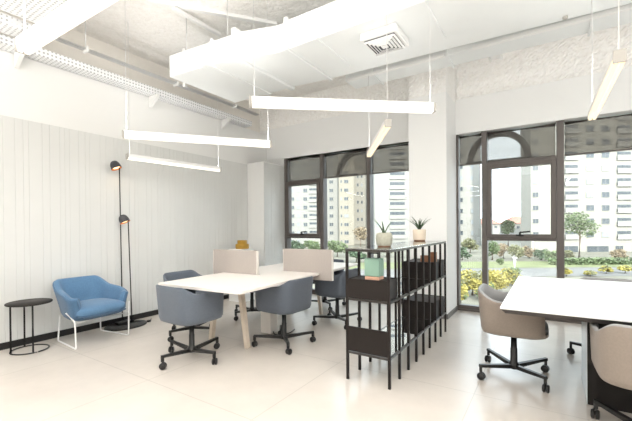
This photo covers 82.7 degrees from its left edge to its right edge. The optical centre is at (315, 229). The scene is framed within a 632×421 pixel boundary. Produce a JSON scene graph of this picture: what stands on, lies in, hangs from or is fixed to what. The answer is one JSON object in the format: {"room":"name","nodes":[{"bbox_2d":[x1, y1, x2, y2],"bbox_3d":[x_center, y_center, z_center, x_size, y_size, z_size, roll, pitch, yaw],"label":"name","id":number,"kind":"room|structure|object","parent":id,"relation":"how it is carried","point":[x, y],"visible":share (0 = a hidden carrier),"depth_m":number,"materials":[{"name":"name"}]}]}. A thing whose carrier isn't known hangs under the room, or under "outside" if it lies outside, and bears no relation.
{"room":"open-plan office","nodes":[
{"label":"open-plan office","id":0,"kind":"room"},
{"bbox_2d":[0,10,259,132],"bbox_3d":[-3.698,-0.648,4.090,0.280,3.900,9.247,0,0,33],"label":"wall","id":1,"kind":"structure","parent":0,"point":[74,36],"depth_m":5.34,"materials":[{"name":"white paint"}]},
{"bbox_2d":[0,50,266,342],"bbox_3d":[-3.532,-0.323,3.867,0.200,3.250,9.047,0,0,33],"label":"wall","id":2,"kind":"structure","parent":0,"point":[61,130],"depth_m":4.71,"materials":[{"name":"white paint"}]},
{"bbox_2d":[0,294,228,349],"bbox_3d":[-3.609,1.268,3.544,0.012,0.075,8.390,0,0,33],"label":"baseboard","id":3,"kind":"structure","parent":2,"relation":"attached to","point":[15,343],"depth_m":4.44,"materials":[{"name":"black"}]},
{"bbox_2d":[0,34,251,128],"bbox_3d":[-3.138,-1.924,4.189,0.280,0.250,6.650,0,0,33],"label":"cable tray","id":4,"kind":"object","parent":2,"relation":"attached to","point":[41,55],"visible":0.87,"depth_m":4.80,"materials":[{"name":"white metal"}]},
{"bbox_2d":[72,0,347,102],"bbox_3d":[0.236,-2.737,1.451,9.967,0.250,9.547,0,0,33],"label":"ceiling","id":5,"kind":"structure","parent":0,"point":[154,33],"depth_m":4.58,"materials":[{"name":"white concrete"}]},
{"bbox_2d":[0,12,31,36],"bbox_3d":[-3.934,-2.300,2.419,0.220,0.570,3.420,0,0,33],"label":"tray","id":6,"kind":"object","parent":5,"relation":"hanging from","point":[9,25],"visible":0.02,"depth_m":3.62,"materials":[{"name":"white metal"}]},
{"bbox_2d":[0,0,67,22],"bbox_3d":[-3.341,-2.312,1.992,0.800,0.550,3.350,0,0,33],"label":"tray","id":7,"kind":"object","parent":5,"relation":"hanging from","point":[35,10],"visible":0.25,"depth_m":3.32,"materials":[{"name":"white metal"}]},
{"bbox_2d":[14,0,117,55],"bbox_3d":[-0.871,-1.738,1.405,1.412,1.730,0.061,0,0,32],"label":"pendant light","id":8,"kind":"object","parent":5,"relation":"hanging from","point":[72,13],"visible":1,"depth_m":1.55,"materials":[{"name":"white metal"}]},
{"bbox_2d":[54,21,258,115],"bbox_3d":[-2.952,-2.374,4.093,0.105,0.460,6.700,0,0,33],"label":"conduit pipe","id":9,"kind":"object","parent":5,"relation":"hanging from","point":[85,49],"visible":0.77,"depth_m":4.98,"materials":[{"name":"white metal"}]},
{"bbox_2d":[126,56,220,171],"bbox_3d":[-1.940,-1.754,5.040,0.060,1.730,1.400,0,1,39],"label":"pendant light","id":10,"kind":"object","parent":5,"relation":"hanging from","point":[129,156],"visible":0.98,"depth_m":4.90,"materials":[{"name":"white metal"}]},
{"bbox_2d":[127,157,219,171],"bbox_3d":[-1.933,-0.903,5.045,0.056,0.029,1.360,0,0,39],"label":"diffuser","id":11,"kind":"object","parent":10,"relation":"attached to","point":[143,159],"depth_m":4.98,"materials":[{"name":"grey plastic"}]},
{"bbox_2d":[182,48,186,86],"bbox_3d":[-1.902,-2.345,5.201,0.060,0.550,0.040,0,0,33],"label":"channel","id":12,"kind":"object","parent":5,"relation":"hanging from","point":[183,49],"visible":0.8,"depth_m":5.19,"materials":[{"name":"white metal"}]},
{"bbox_2d":[122,24,271,147],"bbox_3d":[-1.180,-1.750,3.678,1.453,1.730,0.060,-1,0,-19],"label":"pendant light","id":13,"kind":"object","parent":5,"relation":"hanging from","point":[127,134],"visible":1,"depth_m":3.63,"materials":[{"name":"white metal"}]},
{"bbox_2d":[124,135,269,147],"bbox_3d":[-1.173,-0.900,3.683,1.413,0.029,0.056,-1,0,-19],"label":"diffuser","id":14,"kind":"object","parent":13,"relation":"attached to","point":[172,138],"depth_m":3.66,"materials":[{"name":"grey plastic"}]},
{"bbox_2d":[146,0,276,25],"bbox_3d":[-1.208,-2.599,4.306,1.500,0.040,0.060,-1,0,-20],"label":"strut","id":15,"kind":"object","parent":5,"relation":"attached to","point":[165,3],"visible":0.86,"depth_m":4.28,"materials":[{"name":"white metal"}]},
{"bbox_2d":[172,6,220,35],"bbox_3d":[-1.451,-2.556,4.428,0.050,0.035,0.700,0,0,33],"label":"strut","id":16,"kind":"object","parent":15,"relation":"attached to","point":[176,9],"visible":1,"depth_m":4.38,"materials":[{"name":"white metal"}]},
{"bbox_2d":[249,0,435,113],"bbox_3d":[0.208,-1.755,2.669,1.404,1.730,0.060,-1,0,-7],"label":"pendant light","id":17,"kind":"object","parent":5,"relation":"hanging from","point":[268,102],"visible":1,"depth_m":2.65,"materials":[{"name":"white metal"}]},
{"bbox_2d":[252,102,433,113],"bbox_3d":[0.215,-0.904,2.675,1.364,0.029,0.056,-1,0,-7],"label":"diffuser","id":18,"kind":"object","parent":17,"relation":"attached to","point":[334,106],"depth_m":2.66,"materials":[{"name":"grey plastic"}]},
{"bbox_2d":[169,0,631,102],"bbox_3d":[1.867,-2.228,2.982,7.940,0.814,1.271,0,0,31],"label":"air duct","id":19,"kind":"object","parent":5,"relation":"hanging from","point":[336,38],"visible":0.98,"depth_m":3.70,"materials":[{"name":"white metal"}]},
{"bbox_2d":[360,22,408,55],"bbox_3d":[0.687,-1.873,3.585,0.370,0.114,0.370,0,0,33],"label":"diffuser","id":20,"kind":"object","parent":19,"relation":"attached to","point":[374,38],"depth_m":3.49,"materials":[{"name":"white metal"}]},
{"bbox_2d":[386,11,386,59],"bbox_3d":[0.623,-1.631,3.018,0.060,0.394,0.015,0,0,1],"label":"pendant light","id":21,"kind":"object","parent":19,"relation":"hanging from","point":[386,11],"depth_m":3.17,"materials":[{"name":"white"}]},
{"bbox_2d":[346,3,631,88],"bbox_3d":[3.081,-2.317,3.290,6.200,0.660,0.400,0,0,33],"label":"ceiling beam","id":22,"kind":"structure","parent":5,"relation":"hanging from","point":[608,18],"depth_m":3.95,"materials":[{"name":"white metal"}]},
{"bbox_2d":[588,0,626,120],"bbox_3d":[1.962,-1.767,2.458,0.061,1.730,1.266,0,0,32],"label":"pendant light","id":23,"kind":"object","parent":5,"relation":"hanging from","point":[617,60],"visible":1,"depth_m":2.21,"materials":[{"name":"white metal"}]},
{"bbox_2d":[588,60,624,119],"bbox_3d":[1.968,-0.917,2.463,0.056,0.029,1.226,0,0,32],"label":"diffuser","id":24,"kind":"object","parent":23,"relation":"attached to","point":[613,70],"depth_m":2.31,"materials":[{"name":"grey plastic"}]},
{"bbox_2d":[0,294,631,420],"bbox_3d":[0.275,1.388,1.488,9.567,0.200,9.167,0,0,33],"label":"floor","id":25,"kind":"structure","parent":0,"point":[109,376],"depth_m":3.11,"materials":[{"name":"tile"}]},
{"bbox_2d":[4,298,52,354],"bbox_3d":[-3.087,1.038,3.870,0.410,0.522,0.410,0,0,33],"label":"side table","id":26,"kind":"object","parent":25,"relation":"on","point":[33,302],"visible":1,"depth_m":3.77,"materials":[{"name":"black metal"}]},
{"bbox_2d":[52,275,129,349],"bbox_3d":[-2.672,0.936,4.249,0.708,0.711,0.722,0,0,31],"label":"lounge armchair","id":27,"kind":"object","parent":25,"relation":"on","point":[81,298],"visible":1,"depth_m":4.22,"materials":[{"name":"blue fabric"}]},
{"bbox_2d":[54,275,126,308],"bbox_3d":[-2.698,0.760,4.262,0.618,0.359,0.649,0,0,31],"label":"backrest","id":28,"kind":"object","parent":27,"relation":"on","point":[82,292],"depth_m":4.33,"materials":[{"name":"blue fabric"}]},
{"bbox_2d":[76,298,125,317],"bbox_3d":[-2.608,0.894,4.209,0.546,0.128,0.551,0,0,31],"label":"seat cushion","id":29,"kind":"object","parent":27,"relation":"on","point":[87,307],"depth_m":4.09,"materials":[{"name":"blue fabric"}]},
{"bbox_2d":[104,161,151,330],"bbox_3d":[-2.510,0.182,4.847,0.410,2.211,0.674,0,0,33],"label":"floor lamp","id":30,"kind":"object","parent":25,"relation":"on","point":[122,325],"visible":0.99,"depth_m":4.84,"materials":[{"name":"black metal"}]},
{"bbox_2d":[163,270,209,341],"bbox_3d":[-1.525,0.903,4.405,0.632,0.756,0.627,-1,0,-28],"label":"swivel chair","id":31,"kind":"object","parent":25,"relation":"on","point":[169,276],"visible":0.23,"depth_m":4.47,"materials":[{"name":"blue fabric"}]},
{"bbox_2d":[156,284,223,369],"bbox_3d":[-1.249,0.907,3.574,0.627,0.756,0.632,-1,0,-24],"label":"swivel chair","id":32,"kind":"object","parent":25,"relation":"on","point":[176,306],"visible":0.94,"depth_m":3.39,"materials":[{"name":"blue fabric"}]},
{"bbox_2d":[229,248,254,301],"bbox_3d":[-1.331,0.805,6.430,0.320,0.925,0.320,0,0,33],"label":"plinth","id":33,"kind":"object","parent":25,"relation":"on","point":[232,297],"visible":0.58,"depth_m":6.33,"materials":[{"name":"white metal"}]},
{"bbox_2d":[235,240,248,248],"bbox_3d":[-1.319,0.267,6.415,0.236,0.151,0.236,0,0,33],"label":"ceramic vase","id":34,"kind":"object","parent":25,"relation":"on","point":[241,244],"visible":1,"depth_m":6.33,"materials":[{"name":"yellow ceramic"}]},
{"bbox_2d":[234,291,257,320],"bbox_3d":[-0.953,0.893,5.305,0.632,0.756,0.627,-1,0,-23],"label":"swivel chair","id":35,"kind":"object","parent":25,"relation":"on","point":[252,308],"visible":0.14,"depth_m":5.27,"materials":[{"name":"black metal"}]},
{"bbox_2d":[158,262,357,348],"bbox_3d":[-0.477,0.904,4.595,1.120,0.743,2.730,0,0,29],"label":"table","id":36,"kind":"object","parent":25,"relation":"on","point":[273,275],"visible":0.66,"depth_m":3.90,"materials":[{"name":"laminate"}]},
{"bbox_2d":[213,249,258,274],"bbox_3d":[-1.007,0.441,4.462,0.716,0.375,0.038,0,0,30],"label":"screen","id":37,"kind":"object","parent":36,"relation":"attached to","point":[228,261],"visible":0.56,"depth_m":4.42,"materials":[{"name":"beige fabric"}]},
{"bbox_2d":[283,249,333,280],"bbox_3d":[-0.108,0.433,4.487,0.716,0.375,0.038,0,0,30],"label":"screen","id":38,"kind":"object","parent":36,"relation":"attached to","point":[319,261],"visible":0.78,"depth_m":4.43,"materials":[{"name":"beige fabric"}]},
{"bbox_2d":[247,158,284,292],"bbox_3d":[-1.032,-0.101,7.325,0.627,2.720,0.767,0,0,33],"label":"column","id":39,"kind":"structure","parent":25,"relation":"on","point":[265,180],"depth_m":7.00,"materials":[{"name":"white paint"}]},
{"bbox_2d":[252,276,315,354],"bbox_3d":[-0.352,0.897,3.982,0.545,0.756,0.540,0,0,35],"label":"swivel chair","id":40,"kind":"object","parent":25,"relation":"on","point":[293,296],"visible":0.97,"depth_m":3.78,"materials":[{"name":"fabric"}]},
{"bbox_2d":[311,259,345,309],"bbox_3d":[0.148,0.880,5.880,0.540,0.756,0.545,0,0,35],"label":"swivel chair","id":41,"kind":"object","parent":25,"relation":"on","point":[324,299],"visible":0.14,"depth_m":5.87,"materials":[{"name":"fabric"}]},
{"bbox_2d":[312,268,361,329],"bbox_3d":[0.290,0.886,4.842,0.545,0.756,0.540,0,0,31],"label":"swivel chair","id":42,"kind":"object","parent":25,"relation":"on","point":[336,289],"visible":0.68,"depth_m":4.64,"materials":[{"name":"fabric"}]},
{"bbox_2d":[284,142,408,303],"bbox_3d":[0.555,-0.119,6.614,2.810,2.740,0.232,0,0,33],"label":"window","id":43,"kind":"structure","parent":25,"relation":"on","point":[321,184],"depth_m":6.88,"materials":[{"name":"grey metal"}]},
{"bbox_2d":[288,155,319,181],"bbox_3d":[-0.227,-1.204,7.157,0.791,0.467,0.044,0,0,33],"label":"roller blind","id":44,"kind":"object","parent":43,"relation":"attached to","point":[302,169],"visible":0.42,"depth_m":7.16,"materials":[{"name":"grey fabric"}]},
{"bbox_2d":[325,149,366,178],"bbox_3d":[0.553,-1.209,6.651,0.890,0.463,0.044,0,0,33],"label":"roller blind","id":45,"kind":"object","parent":43,"relation":"attached to","point":[347,164],"visible":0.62,"depth_m":6.64,"materials":[{"name":"grey fabric"}]},
{"bbox_2d":[372,144,408,173],"bbox_3d":[1.341,-1.212,6.140,0.838,0.463,0.044,0,0,33],"label":"roller blind","id":46,"kind":"object","parent":43,"relation":"attached to","point":[390,159],"visible":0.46,"depth_m":6.17,"materials":[{"name":"grey fabric"}]},
{"bbox_2d":[345,241,446,389],"bbox_3d":[0.928,0.708,3.740,0.401,1.118,1.868,0,0,33],"label":"metal shelf","id":47,"kind":"object","parent":25,"relation":"on","point":[420,312],"visible":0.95,"depth_m":3.25,"materials":[{"name":"brown metal"}]},
{"bbox_2d":[365,252,383,280],"bbox_3d":[0.488,0.305,3.013,0.136,0.227,0.104,0,0,33],"label":"lantern","id":48,"kind":"object","parent":47,"relation":"on","point":[374,267],"visible":0.99,"depth_m":2.97,"materials":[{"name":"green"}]},
{"bbox_2d":[371,218,392,246],"bbox_3d":[0.596,0.022,3.311,0.247,0.266,0.152,0,0,33],"label":"aloe","id":49,"kind":"object","parent":47,"relation":"on","point":[383,239],"visible":1,"depth_m":3.23,"materials":[{"name":"ceramic"}]},
{"bbox_2d":[376,233,392,245],"bbox_3d":[0.625,0.090,3.291,0.150,0.122,0.150,0,0,33],"label":"pot","id":50,"kind":"object","parent":49,"relation":"on","point":[382,239],"depth_m":3.23,"materials":[{"name":"ceramic"}]},
{"bbox_2d":[408,217,429,240],"bbox_3d":[1.277,-0.018,4.493,0.289,0.319,0.401,0,0,11],"label":"aloe","id":51,"kind":"object","parent":47,"relation":"on","point":[419,234],"visible":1,"depth_m":4.43,"materials":[{"name":"beige ceramic"}]},
{"bbox_2d":[413,229,425,239],"bbox_3d":[1.294,0.063,4.490,0.161,0.130,0.161,0,0,33],"label":"pot","id":52,"kind":"object","parent":51,"relation":"on","point":[418,234],"depth_m":4.42,"materials":[{"name":"beige ceramic"}]},
{"bbox_2d":[420,255,427,261],"bbox_3d":[1.286,0.339,4.201,0.110,0.075,0.070,0,0,33],"label":"wooden block","id":53,"kind":"object","parent":47,"relation":"on","point":[425,256],"visible":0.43,"depth_m":4.17,"materials":[{"name":"brown wood"}]},
{"bbox_2d":[430,252,436,261],"bbox_3d":[1.368,0.319,4.171,0.060,0.115,0.060,0,0,33],"label":"wooden block","id":54,"kind":"object","parent":47,"relation":"on","point":[431,253],"visible":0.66,"depth_m":4.16,"materials":[{"name":"brown wood"}]},
{"bbox_2d":[408,92,456,313],"bbox_3d":[1.803,-0.336,5.465,0.535,3.170,0.757,0,0,33],"label":"column","id":55,"kind":"structure","parent":25,"relation":"on","point":[432,137],"depth_m":5.14,"materials":[{"name":"white paint"}]},
{"bbox_2d":[442,305,457,318],"bbox_3d":[1.785,1.214,5.428,0.557,0.070,0.669,0,0,33],"label":"baseboard","id":56,"kind":"structure","parent":55,"relation":"attached to","point":[455,309],"depth_m":5.17,"materials":[{"name":"grey"}]},
{"bbox_2d":[477,283,549,392],"bbox_3d":[1.705,0.886,3.106,0.557,0.756,0.556,0,0,30],"label":"swivel chair","id":57,"kind":"object","parent":25,"relation":"on","point":[494,321],"visible":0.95,"depth_m":2.96,"materials":[{"name":"beige fabric"}]},
{"bbox_2d":[545,321,548,332],"bbox_3d":[1.727,0.802,3.093,0.460,0.047,0.440,0,0,30],"label":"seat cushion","id":58,"kind":"object","parent":57,"relation":"on","point":[546,325],"depth_m":2.91,"materials":[{"name":"brown fabric"}]},
{"bbox_2d":[456,120,581,323],"bbox_3d":[4.445,-0.143,4.089,5.395,2.760,0.232,0,0,33],"label":"window","id":59,"kind":"structure","parent":25,"relation":"on","point":[557,162],"depth_m":5.13,"materials":[{"name":"grey metal"}]},
{"bbox_2d":[459,133,481,165],"bbox_3d":[2.358,-1.216,5.479,0.315,0.463,0.044,0,0,33],"label":"roller blind","id":60,"kind":"object","parent":59,"relation":"attached to","point":[470,146],"visible":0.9,"depth_m":5.48,"materials":[{"name":"grey fabric"}]},
{"bbox_2d":[487,123,555,161],"bbox_3d":[2.912,-1.221,5.120,0.841,0.457,0.044,0,0,33],"label":"roller blind","id":61,"kind":"object","parent":59,"relation":"attached to","point":[537,141],"visible":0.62,"depth_m":5.10,"materials":[{"name":"grey fabric"}]},
{"bbox_2d":[564,113,631,155],"bbox_3d":[3.770,-1.221,4.563,1.006,0.463,0.044,0,0,33],"label":"roller blind","id":62,"kind":"object","parent":59,"relation":"attached to","point":[612,133],"visible":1,"depth_m":4.64,"materials":[{"name":"grey fabric"}]},
{"bbox_2d":[500,276,631,413],"bbox_3d":[2.977,0.889,2.442,2.900,0.742,1.810,0,0,33],"label":"meeting table","id":63,"kind":"object","parent":25,"relation":"on","point":[604,303],"visible":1,"depth_m":2.59,"materials":[{"name":"white laminate"}]},
{"bbox_2d":[567,277,631,353],"bbox_3d":[2.842,0.875,3.448,0.633,0.756,0.628,0,0,1],"label":"swivel chair","id":64,"kind":"object","parent":25,"relation":"on","point":[570,350],"visible":0.08,"depth_m":3.61,"materials":[{"name":"black plastic"}]},
{"bbox_2d":[590,323,631,420],"bbox_3d":[1.940,0.891,2.083,0.556,0.756,0.557,0,0,30],"label":"swivel chair","id":65,"kind":"object","parent":25,"relation":"on","point":[611,345],"visible":0.98,"depth_m":2.00,"materials":[{"name":"beige fabric"}]},
{"bbox_2d":[260,111,408,160],"bbox_3d":[0.301,-1.771,6.808,3.437,0.645,0.210,0,0,33],"label":"beam","id":66,"kind":"structure","parent":0,"point":[357,130],"depth_m":6.65,"materials":[{"name":"white paint"}]},
{"bbox_2d":[367,112,390,156],"bbox_3d":[0.644,-0.902,3.638,0.060,0.161,1.546,0,0,1],"label":"pendant light","id":67,"kind":"object","parent":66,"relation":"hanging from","point":[381,133],"depth_m":3.52,"materials":[{"name":"white metal"}]},
{"bbox_2d":[367,125,389,156],"bbox_3d":[0.648,-0.916,3.829,0.056,0.029,1.328,0,0,1],"label":"diffuser","id":68,"kind":"object","parent":67,"relation":"attached to","point":[384,129],"depth_m":3.64,"materials":[{"name":"grey plastic"}]},
{"bbox_2d":[259,23,631,130],"bbox_3d":[2.582,-2.289,4.970,9.467,0.730,0.840,0,0,33],"label":"wall","id":69,"kind":"structure","parent":0,"point":[571,57],"depth_m":5.11,"materials":[{"name":"white concrete"}]},
{"bbox_2d":[344,268,631,277],"bbox_3d":[4.658,5.597,49.849,128.504,0.001,83.858,0,0,33],"label":"road","id":70,"kind":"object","parent":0,"point":[525,271],"depth_m":45.57,"materials":[{"name":"grey asphalt"}]},
{"bbox_2d":[598,265,613,273],"bbox_3d":[35.559,4.889,44.066,1.677,1.085,1.716,0,0,33],"label":"bush","id":71,"kind":"object","parent":70,"relation":"on","point":[604,268],"visible":1,"depth_m":43.79,"materials":[{"name":"yellow plant"}]},
{"bbox_2d":[616,265,631,272],"bbox_3d":[37.934,4.891,44.076,1.567,1.041,1.751,0,0,33],"label":"bush","id":72,"kind":"object","parent":70,"relation":"on","point":[625,268],"visible":1,"depth_m":43.78,"materials":[{"name":"yellow plant"}]},
{"bbox_2d":[349,261,631,268],"bbox_3d":[5.589,5.532,59.825,154.205,0.001,100.596,0,0,33],"label":"lawn","id":73,"kind":"structure","parent":0,"point":[492,264],"depth_m":54.01,"materials":[{"name":"green plant"}]},
{"bbox_2d":[349,251,366,262],"bbox_3d":[6.609,4.332,59.837,3.444,2.457,3.498,0,0,33],"label":"tree","id":74,"kind":"object","parent":73,"relation":"on","point":[351,254],"visible":0.71,"depth_m":58.92,"materials":[{"name":"green plant"}]},
{"bbox_2d":[496,258,503,264],"bbox_3d":[28.179,4.904,55.026,1.263,1.014,1.160,0,0,33],"label":"bush","id":75,"kind":"object","parent":73,"relation":"on","point":[500,261],"visible":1,"depth_m":54.78,"materials":[{"name":"green plant"}]},
{"bbox_2d":[542,250,555,260],"bbox_3d":[37.863,4.307,58.025,2.228,2.020,1.950,0,0,33],"label":"bush","id":76,"kind":"object","parent":73,"relation":"on","point":[548,254],"visible":0.78,"depth_m":57.76,"materials":[{"name":"green plant"}]},
{"bbox_2d":[547,256,631,264],"bbox_3d":[47.052,4.730,54.521,24.161,1.207,2.281,0,0,0],"label":"hedge","id":77,"kind":"object","parent":73,"relation":"on","point":[608,260],"visible":0.87,"depth_m":54.16,"materials":[{"name":"green plant"}]},
{"bbox_2d":[609,249,628,258],"bbox_3d":[50.623,4.191,59.975,2.680,2.025,2.587,0,0,33],"label":"bush","id":78,"kind":"object","parent":73,"relation":"on","point":[621,253],"visible":0.84,"depth_m":59.55,"materials":[{"name":"brown plant"}]},
{"bbox_2d":[455,67,631,135],"bbox_3d":[4.455,-1.726,4.113,5.395,0.525,0.210,0,0,33],"label":"beam","id":79,"kind":"structure","parent":0,"point":[570,99],"depth_m":4.89,"materials":[{"name":"white paint"}]},
{"label":"outside","id":80,"kind":"structure","parent":0,"visible":0},
{"bbox_2d":[300,238,631,304],"bbox_3d":[81.711,4.496,125.853,520.000,0.001,340.000,0,0,33],"label":"ground","id":81,"kind":"structure","parent":80,"point":[477,254],"depth_m":66.04,"materials":[{"name":"green plant"}]},
{"bbox_2d":[291,240,304,248],"bbox_3d":[-3.884,3.808,69.926,3.694,3.529,3.726,0,0,33],"label":"tree","id":82,"kind":"object","parent":81,"relation":"on","point":[294,244],"visible":0.75,"depth_m":69.52,"materials":[{"name":"green plant"}]},
{"bbox_2d":[304,240,319,248],"bbox_3d":[-0.442,3.755,66.055,3.380,3.628,3.609,0,0,33],"label":"tree","id":83,"kind":"object","parent":81,"relation":"on","point":[310,244],"visible":0.66,"depth_m":65.33,"materials":[{"name":"green plant"}]},
{"bbox_2d":[291,178,337,243],"bbox_3d":[-6.839,-16.917,132.771,29.812,44.152,14.630,0,0,0],"label":"apartment block","id":84,"kind":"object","parent":81,"relation":"on","point":[304,198],"visible":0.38,"depth_m":125.92,"materials":[{"name":"grey concrete"}]},
{"bbox_2d":[328,240,347,256],"bbox_3d":[4.194,3.773,71.891,4.452,3.447,3.249,-1,0,-37],"label":"tree","id":85,"kind":"object","parent":81,"relation":"on","point":[334,246],"visible":0.96,"depth_m":71.42,"materials":[{"name":"green plant"}]},
{"bbox_2d":[338,176,353,244],"bbox_3d":[9.780,-19.440,119.369,5.085,49.112,7.400,0,0,0],"label":"apartment block","id":86,"kind":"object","parent":81,"relation":"on","point":[345,184],"visible":0.49,"depth_m":115.95,"materials":[{"name":"beige concrete"}]},
{"bbox_2d":[352,227,366,245],"bbox_3d":[11.121,2.283,90.205,4.071,6.056,3.827,0,0,33],"label":"tree","id":87,"kind":"object","parent":81,"relation":"on","point":[360,233],"visible":0.98,"depth_m":89.55,"materials":[{"name":"brown plant"}]},
{"bbox_2d":[354,175,366,243],"bbox_3d":[16.418,-20.153,130.864,7.999,50.276,14.400,0,0,0],"label":"apartment block","id":88,"kind":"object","parent":81,"relation":"on","point":[360,182],"visible":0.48,"depth_m":123.94,"materials":[{"name":"beige concrete"}]},
{"bbox_2d":[373,171,408,244],"bbox_3d":[24.587,-17.615,112.766,15.311,45.313,14.630,0,0,0],"label":"apartment block","id":89,"kind":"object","parent":81,"relation":"on","point":[390,190],"visible":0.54,"depth_m":105.91,"materials":[{"name":"grey concrete"}]},
{"bbox_2d":[461,283,468,299],"bbox_3d":[10.859,4.874,27.026,1.188,1.728,1.296,0,0,33],"label":"bush","id":90,"kind":"object","parent":81,"relation":"on","point":[464,289],"visible":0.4,"depth_m":26.69,"materials":[{"name":"yellow plant"}]},
{"bbox_2d":[461,247,472,259],"bbox_3d":[25.714,4.209,62.899,3.622,2.350,2.469,-1,0,-23],"label":"bush","id":91,"kind":"object","parent":81,"relation":"on","point":[464,252],"visible":0.6,"depth_m":62.67,"materials":[{"name":"green plant"}]},
{"bbox_2d":[461,238,478,252],"bbox_3d":[34.356,3.496,79.994,3.759,3.405,3.953,0,0,33],"label":"tree","id":92,"kind":"object","parent":81,"relation":"on","point":[469,243],"visible":0.98,"depth_m":79.35,"materials":[{"name":"green plant"}]},
{"bbox_2d":[460,164,480,245],"bbox_3d":[42.602,-17.685,116.881,16.027,45.108,14.400,0,0,0],"label":"apartment block","id":93,"kind":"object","parent":81,"relation":"on","point":[470,175],"visible":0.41,"depth_m":109.94,"materials":[{"name":"white concrete"}]},
{"bbox_2d":[461,269,481,294],"bbox_3d":[13.514,4.573,31.070,2.427,2.243,2.260,0,0,33],"label":"bush","id":94,"kind":"object","parent":81,"relation":"on","point":[469,278],"visible":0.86,"depth_m":30.65,"materials":[{"name":"yellow plant"}]},
{"bbox_2d":[474,281,495,296],"bbox_3d":[13.664,4.971,29.016,1.696,1.472,1.855,0,0,33],"label":"bush","id":95,"kind":"object","parent":81,"relation":"on","point":[490,284],"visible":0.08,"depth_m":28.93,"materials":[{"name":"yellow plant"}]},
{"bbox_2d":[481,218,499,237],"bbox_3d":[85.057,-0.780,179.995,11.237,9.768,11.200,0,0,0],"label":"house","id":96,"kind":"structure","parent":81,"relation":"on","point":[496,226],"depth_m":174.99,"materials":[{"name":"concrete"}]},
{"bbox_2d":[488,241,499,259],"bbox_3d":[31.037,3.625,62.974,2.385,3.423,2.414,0,0,15],"label":"bush","id":97,"kind":"object","parent":81,"relation":"on","point":[493,248],"visible":0.94,"depth_m":62.61,"materials":[{"name":"green plant"}]},
{"bbox_2d":[479,269,510,289],"bbox_3d":[15.854,4.609,32.072,2.674,2.124,2.490,0,0,33],"label":"bush","id":98,"kind":"object","parent":81,"relation":"on","point":[495,277],"visible":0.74,"depth_m":31.69,"materials":[{"name":"yellow plant"}]},
{"bbox_2d":[497,243,508,257],"bbox_3d":[34.314,3.854,66.095,2.602,2.874,2.892,0,0,33],"label":"bush","id":99,"kind":"object","parent":81,"relation":"on","point":[502,247],"visible":0.77,"depth_m":65.45,"materials":[{"name":"brown plant"}]},
{"bbox_2d":[500,219,515,245],"bbox_3d":[56.223,0.890,105.058,4.317,7.917,4.364,0,0,33],"label":"tree","id":100,"kind":"object","parent":81,"relation":"on","point":[507,228],"visible":1,"depth_m":104.57,"materials":[{"name":"green plant"}]},
{"bbox_2d":[499,216,520,233],"bbox_3d":[80.721,-0.471,144.997,8.800,9.692,11.200,0,0,0],"label":"house","id":101,"kind":"structure","parent":81,"relation":"on","point":[517,219],"depth_m":140.94,"materials":[{"name":"tile"}]},
{"bbox_2d":[501,266,521,284],"bbox_3d":[19.646,4.668,36.017,2.191,1.891,2.366,0,0,33],"label":"bush","id":102,"kind":"object","parent":81,"relation":"on","point":[512,274],"visible":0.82,"depth_m":35.61,"materials":[{"name":"yellow plant"}]},
{"bbox_2d":[506,244,524,259],"bbox_3d":[35.061,3.921,63.046,2.963,2.772,3.100,0,0,33],"label":"bush","id":103,"kind":"object","parent":81,"relation":"on","point":[513,249],"visible":1,"depth_m":62.76,"materials":[{"name":"green plant"}]},
{"bbox_2d":[521,246,535,257],"bbox_3d":[39.243,4.102,66.101,2.871,2.300,2.554,0,0,33],"label":"bush","id":104,"kind":"object","parent":81,"relation":"on","point":[528,251],"visible":0.7,"depth_m":65.76,"materials":[{"name":"brown plant"}]},
{"bbox_2d":[533,249,546,259],"bbox_3d":[38.923,4.262,62.115,2.592,2.039,2.464,0,0,33],"label":"bush","id":105,"kind":"object","parent":81,"relation":"on","point":[537,253],"visible":0.77,"depth_m":61.85,"materials":[{"name":"green plant"}]},
{"bbox_2d":[565,267,572,275],"bbox_3d":[29.282,4.942,42.029,1.398,1.102,1.534,0,0,33],"label":"bush","id":106,"kind":"object","parent":81,"relation":"on","point":[567,271],"visible":0.52,"depth_m":41.59,"materials":[{"name":"yellow plant"}]},
{"bbox_2d":[564,250,574,257],"bbox_3d":[43.190,4.359,61.857,2.383,1.785,2.198,0,0,3],"label":"bush","id":107,"kind":"object","parent":81,"relation":"on","point":[567,253],"visible":0.82,"depth_m":61.37,"materials":[{"name":"green plant"}]},
{"bbox_2d":[521,150,631,251],"bbox_3d":[64.389,-15.405,81.781,33.604,41.320,4.630,0,0,0],"label":"apartment block","id":108,"kind":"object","parent":81,"relation":"on","point":[599,185],"visible":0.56,"depth_m":79.94,"materials":[{"name":"grey concrete"}]},
{"bbox_2d":[564,211,600,257],"bbox_3d":[45.860,1.010,62.274,6.029,8.426,5.501,0,0,12],"label":"tree","id":109,"kind":"object","parent":81,"relation":"on","point":[575,222],"visible":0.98,"depth_m":61.38,"materials":[{"name":"green plant"}]},
{"bbox_2d":[583,270,596,275],"bbox_3d":[32.138,5.089,42.071,1.511,0.770,1.528,0,0,33],"label":"bush","id":110,"kind":"object","parent":81,"relation":"on","point":[588,272],"visible":1,"depth_m":41.79,"materials":[{"name":"yellow plant"}]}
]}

